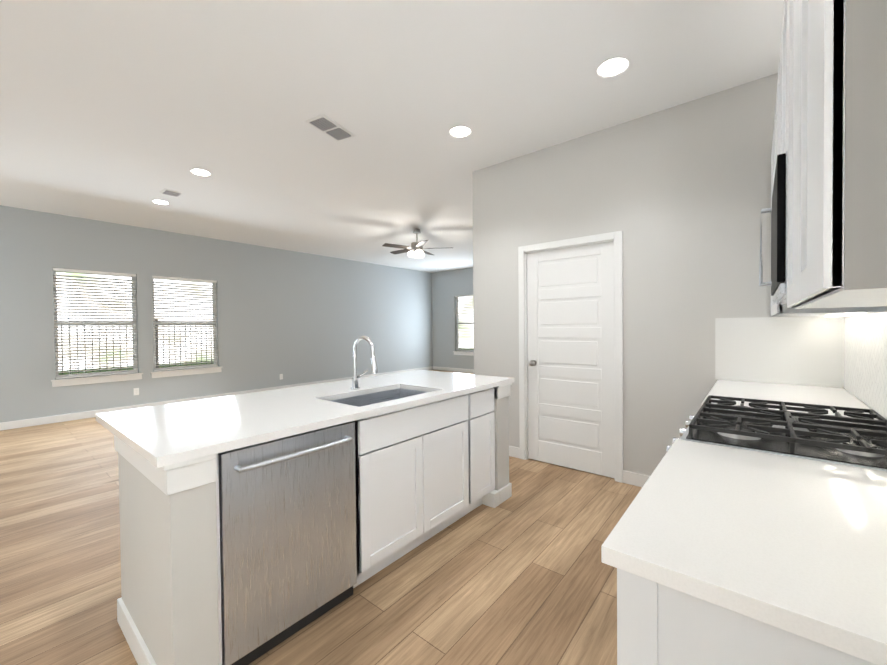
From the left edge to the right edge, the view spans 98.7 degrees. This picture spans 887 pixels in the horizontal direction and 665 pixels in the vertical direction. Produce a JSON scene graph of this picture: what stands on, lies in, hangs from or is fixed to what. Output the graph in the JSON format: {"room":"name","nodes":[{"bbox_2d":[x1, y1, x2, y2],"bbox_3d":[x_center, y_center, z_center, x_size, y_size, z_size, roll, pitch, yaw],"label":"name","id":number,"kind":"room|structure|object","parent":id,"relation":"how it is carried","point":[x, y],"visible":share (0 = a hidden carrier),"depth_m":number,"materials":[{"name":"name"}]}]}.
{"room":"kitchen","nodes":[
{"label":"kitchen","id":0,"kind":"room"},
{"bbox_2d":[0,205,432,422],"bbox_3d":[-4.046,-0.248,7.445,0.140,3.000,11.740,0,1,39],"label":"wall","id":1,"kind":"structure","parent":0,"point":[293,317],"depth_m":7.18,"materials":[{"name":"grey paint"}]},
{"bbox_2d":[50,271,142,386],"bbox_3d":[-5.319,-0.085,5.867,0.170,1.715,1.060,0,1,39],"label":"window","id":2,"kind":"structure","parent":1,"relation":"in","point":[90,380],"depth_m":5.80,"materials":[{"name":"white"}]},
{"bbox_2d":[53,268,137,378],"bbox_3d":[-5.316,-0.138,5.863,0.060,1.604,0.948,0,1,39],"label":"window blind","id":3,"kind":"object","parent":2,"relation":"attached to","point":[93,272],"visible":0.98,"depth_m":5.82,"materials":[{"name":"white plastic"}]},
{"bbox_2d":[134,388,138,394],"bbox_3d":[-4.988,0.960,6.188,0.008,0.114,0.070,0,1,39],"label":"electrical outlet","id":4,"kind":"object","parent":1,"relation":"attached to","point":[136,391],"visible":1,"depth_m":6.19,"materials":[{"name":"white plastic"}]},
{"bbox_2d":[150,278,222,377],"bbox_3d":[-4.569,-0.105,6.778,0.170,1.715,1.100,0,1,39],"label":"window","id":5,"kind":"structure","parent":1,"relation":"in","point":[170,373],"depth_m":6.78,"materials":[{"name":"white"}]},
{"bbox_2d":[152,276,217,370],"bbox_3d":[-4.566,-0.159,6.774,0.060,1.604,0.988,0,1,39],"label":"window blind","id":6,"kind":"object","parent":5,"relation":"attached to","point":[184,279],"visible":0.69,"depth_m":6.74,"materials":[{"name":"white plastic"}]},
{"bbox_2d":[0,366,432,430],"bbox_3d":[-3.971,1.200,7.416,0.018,0.105,11.460,0,1,39],"label":"baseboard","id":7,"kind":"structure","parent":1,"relation":"attached to","point":[88,414],"depth_m":6.06,"materials":[{"name":"white wood"}]},
{"bbox_2d":[0,370,641,664],"bbox_3d":[-0.807,1.300,4.815,8.490,0.080,11.740,0,1,39],"label":"floor","id":8,"kind":"structure","parent":0,"point":[523,574],"depth_m":2.01,"materials":[{"name":"brown wood"}]},
{"bbox_2d":[218,421,356,664],"bbox_3d":[-0.822,0.868,1.796,0.642,0.874,0.611,0,1,39],"label":"dishwasher","id":9,"kind":"object","parent":8,"relation":"on","point":[288,558],"visible":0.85,"depth_m":1.57,"materials":[{"name":"grey metal"}]},
{"bbox_2d":[111,380,511,664],"bbox_3d":[-0.478,0.850,2.341,0.770,0.888,2.235,0,1,39],"label":"kitchen island","id":10,"kind":"object","parent":8,"relation":"on","point":[431,453],"depth_m":1.88,"materials":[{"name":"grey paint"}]},
{"bbox_2d":[96,370,455,439],"bbox_3d":[-0.763,0.390,2.568,0.490,0.032,2.290,0,1,39],"label":"island countertop","id":11,"kind":"structure","parent":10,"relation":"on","point":[159,414],"depth_m":2.14,"materials":[{"name":"white stone"}]},
{"bbox_2d":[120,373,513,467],"bbox_3d":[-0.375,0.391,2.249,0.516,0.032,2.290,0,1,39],"label":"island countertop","id":12,"kind":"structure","parent":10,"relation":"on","point":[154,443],"depth_m":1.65,"materials":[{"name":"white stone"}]},
{"bbox_2d":[605,556,886,664],"bbox_3d":[0.704,0.863,0.692,0.600,0.888,0.483,0,1,39],"label":"base cabinet","id":13,"kind":"object","parent":8,"relation":"on","point":[660,621],"depth_m":0.61,"materials":[{"name":"white wood"}]},
{"bbox_2d":[601,439,886,659],"bbox_3d":[0.801,0.400,0.822,0.636,0.032,0.839,0,1,39],"label":"countertop","id":14,"kind":"structure","parent":13,"relation":"on","point":[801,542],"depth_m":0.73,"materials":[{"name":"white stone"}]},
{"bbox_2d":[701,380,877,419],"bbox_3d":[1.899,0.370,2.156,0.636,0.032,1.084,0,1,39],"label":"countertop","id":15,"kind":"structure","parent":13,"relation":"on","point":[817,395],"depth_m":2.18,"materials":[{"name":"white stone"}]},
{"bbox_2d":[666,395,886,471],"bbox_3d":[1.287,0.804,1.471,0.668,0.972,0.757,0,1,39],"label":"range","id":16,"kind":"object","parent":8,"relation":"on","point":[856,437],"visible":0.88,"depth_m":1.32,"materials":[{"name":"black metal"}]},
{"bbox_2d":[0,0,783,272],"bbox_3d":[-0.837,-1.789,4.769,8.490,0.100,11.740,0,1,39],"label":"ceiling","id":17,"kind":"structure","parent":0,"point":[125,112],"depth_m":2.78,"materials":[{"name":"white paint"}]},
{"bbox_2d":[152,200,169,204],"bbox_3d":[-3.703,-1.709,4.992,0.190,0.012,0.190,0,1,39],"label":"recessed light","id":18,"kind":"object","parent":17,"relation":"in","point":[161,202],"visible":0.92,"depth_m":4.99,"materials":[{"name":"white plastic"}]},
{"bbox_2d":[160,189,183,196],"bbox_3d":[-3.331,-1.707,4.673,0.200,0.014,0.200,0,1,39],"label":"ceiling vent","id":19,"kind":"object","parent":17,"relation":"in","point":[171,193],"visible":1,"depth_m":4.66,"materials":[{"name":"white metal"}]},
{"bbox_2d":[190,169,210,175],"bbox_3d":[-2.582,-1.706,4.057,0.190,0.012,0.190,0,1,39],"label":"recessed light","id":20,"kind":"object","parent":17,"relation":"in","point":[200,172],"visible":0.98,"depth_m":4.05,"materials":[{"name":"white plastic"}]},
{"bbox_2d":[305,114,355,141],"bbox_3d":[-0.943,-1.708,3.200,0.210,0.014,0.380,0,1,27],"label":"ceiling vent","id":21,"kind":"object","parent":17,"relation":"in","point":[328,126],"visible":1,"depth_m":3.17,"materials":[{"name":"white metal"}]},
{"bbox_2d":[382,229,452,257],"bbox_3d":[-0.486,-1.524,6.559,1.158,0.490,1.217,0,1,39],"label":"ceiling fan","id":22,"kind":"object","parent":17,"relation":"hanging from","point":[415,250],"visible":1,"depth_m":6.46,"materials":[{"name":"grey"}]},
{"bbox_2d":[449,126,470,137],"bbox_3d":[0.144,-1.720,3.263,0.190,0.012,0.190,0,1,39],"label":"recessed light","id":23,"kind":"object","parent":17,"relation":"in","point":[460,132],"visible":0.94,"depth_m":3.27,"materials":[{"name":"white plastic"}]},
{"bbox_2d":[597,58,628,77],"bbox_3d":[1.095,-1.717,2.467,0.190,0.012,0.190,0,1,39],"label":"recessed light","id":24,"kind":"object","parent":17,"relation":"in","point":[612,68],"visible":0.94,"depth_m":2.47,"materials":[{"name":"white"}]},
{"bbox_2d":[432,268,473,368],"bbox_3d":[1.778,-0.344,10.163,5.398,3.000,0.140,0,1,39],"label":"wall","id":25,"kind":"structure","parent":0,"point":[448,286],"depth_m":11.43,"materials":[{"name":"grey paint"}]},
{"bbox_2d":[433,366,473,372],"bbox_3d":[1.734,1.105,10.129,5.340,0.105,0.018,0,1,39],"label":"baseboard","id":26,"kind":"structure","parent":25,"relation":"attached to","point":[434,367],"depth_m":11.28,"materials":[{"name":"white wood"}]},
{"bbox_2d":[453,296,473,355],"bbox_3d":[0.751,-0.213,10.985,1.110,1.745,0.170,0,1,39],"label":"window","id":27,"kind":"structure","parent":25,"relation":"in","point":[458,329],"depth_m":11.16,"materials":[{"name":"white plastic"}]},
{"bbox_2d":[455,294,473,349],"bbox_3d":[0.748,-0.284,10.979,0.998,1.599,0.060,0,1,39],"label":"window blind","id":28,"kind":"object","parent":27,"relation":"attached to","point":[464,322],"visible":0.75,"depth_m":11.10,"materials":[{"name":"white plastic"}]},
{"bbox_2d":[472,170,483,374],"bbox_3d":[2.118,-0.289,6.235,0.120,3.000,5.494,0,1,39],"label":"wall","id":29,"kind":"structure","parent":0,"point":[478,345],"depth_m":4.11,"materials":[{"name":"grey paint"}]},
{"bbox_2d":[480,73,844,475],"bbox_3d":[1.505,-0.239,3.260,2.670,3.000,0.120,0,1,39],"label":"wall","id":30,"kind":"structure","parent":0,"point":[679,196],"depth_m":3.02,"materials":[{"name":"grey paint"}]},
{"bbox_2d":[509,446,519,457],"bbox_3d":[0.561,1.207,3.986,0.535,0.105,0.018,0,1,39],"label":"baseboard","id":31,"kind":"structure","parent":30,"relation":"attached to","point":[513,451],"depth_m":3.85,"materials":[{"name":"white wood"}]},
{"bbox_2d":[518,231,622,482],"bbox_3d":[1.165,0.205,3.538,0.963,2.110,0.138,0,1,39],"label":"door frame","id":32,"kind":"structure","parent":30,"relation":"attached to","point":[616,237],"depth_m":3.31,"materials":[{"name":"white wood"}]},
{"bbox_2d":[527,241,614,477],"bbox_3d":[1.135,0.238,3.501,0.815,2.030,0.108,0,1,39],"label":"pantry door","id":33,"kind":"structure","parent":30,"relation":"in","point":[570,313],"depth_m":3.49,"materials":[{"name":"white wood"}]},
{"bbox_2d":[623,470,649,486],"bbox_3d":[1.757,1.210,2.998,0.642,0.105,0.014,0,1,39],"label":"baseboard","id":34,"kind":"structure","parent":30,"relation":"attached to","point":[635,479],"depth_m":3.14,"materials":[{"name":"white wood"}]},
{"bbox_3d":[2.401,-0.231,2.139,0.140,3.000,11.740,0,1,39],"label":"wall","id":35,"kind":"structure","parent":0,"visible":0},
{"bbox_2d":[774,80,777,177],"bbox_3d":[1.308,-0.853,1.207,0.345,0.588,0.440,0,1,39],"label":"upper cabinet","id":36,"kind":"object","parent":35,"relation":"attached to","point":[776,105],"depth_m":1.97,"materials":[{"name":"white wood"}]},
{"bbox_2d":[759,151,787,303],"bbox_3d":[1.391,-0.338,1.359,0.409,0.439,0.757,0,1,39],"label":"microwave","id":37,"kind":"object","parent":36,"relation":"attached to","point":[777,283],"visible":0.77,"depth_m":1.17,"materials":[{"name":"silver metal"}]},
{"bbox_2d":[715,312,886,418],"bbox_3d":[1.393,0.132,1.544,0.660,0.512,2.684,0,1,39],"label":"tile backsplash","id":38,"kind":"structure","parent":35,"relation":"attached to","point":[848,353],"depth_m":2.46,"materials":[{"name":"white tile"}]},
{"bbox_2d":[770,128,880,316],"bbox_3d":[1.771,-0.623,1.769,0.345,1.072,0.484,0,1,39],"label":"upper cabinet","id":39,"kind":"object","parent":35,"relation":"attached to","point":[774,307],"depth_m":2.14,"materials":[{"name":"white wood"}]},
{"bbox_2d":[778,0,886,315],"bbox_3d":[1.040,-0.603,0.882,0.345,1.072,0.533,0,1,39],"label":"upper cabinet","id":40,"kind":"object","parent":35,"relation":"attached to","point":[782,59],"depth_m":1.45,"materials":[{"name":"white wood"}]},
{"bbox_2d":[786,0,886,311],"bbox_3d":[0.795,-0.596,0.584,0.345,1.072,0.475,0,1,39],"label":"upper cabinet","id":41,"kind":"object","parent":35,"relation":"attached to","point":[830,128],"depth_m":0.52,"materials":[{"name":"white wood"}]},
{"label":"outside","id":42,"kind":"structure","parent":0,"visible":0},
{"bbox_2d":[56,272,473,370],"bbox_3d":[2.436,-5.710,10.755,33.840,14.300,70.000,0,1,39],"label":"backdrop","id":43,"kind":"structure","parent":42,"point":[106,276],"depth_m":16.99,"materials":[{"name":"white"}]},
{"bbox_2d":[59,348,473,374],"bbox_3d":[-5.278,1.444,17.267,50.000,0.050,60.000,0,1,39],"label":"ground","id":44,"kind":"structure","parent":42,"point":[132,366],"depth_m":16.15,"materials":[{"name":"green plant"}]},
{"bbox_2d":[58,320,211,374],"bbox_3d":[-7.204,0.627,8.536,0.050,1.880,8.300,0,1,39],"label":"fence","id":45,"kind":"object","parent":44,"relation":"on","point":[132,339],"visible":0.04,"depth_m":8.59,"materials":[{"name":"black metal"}]}
]}

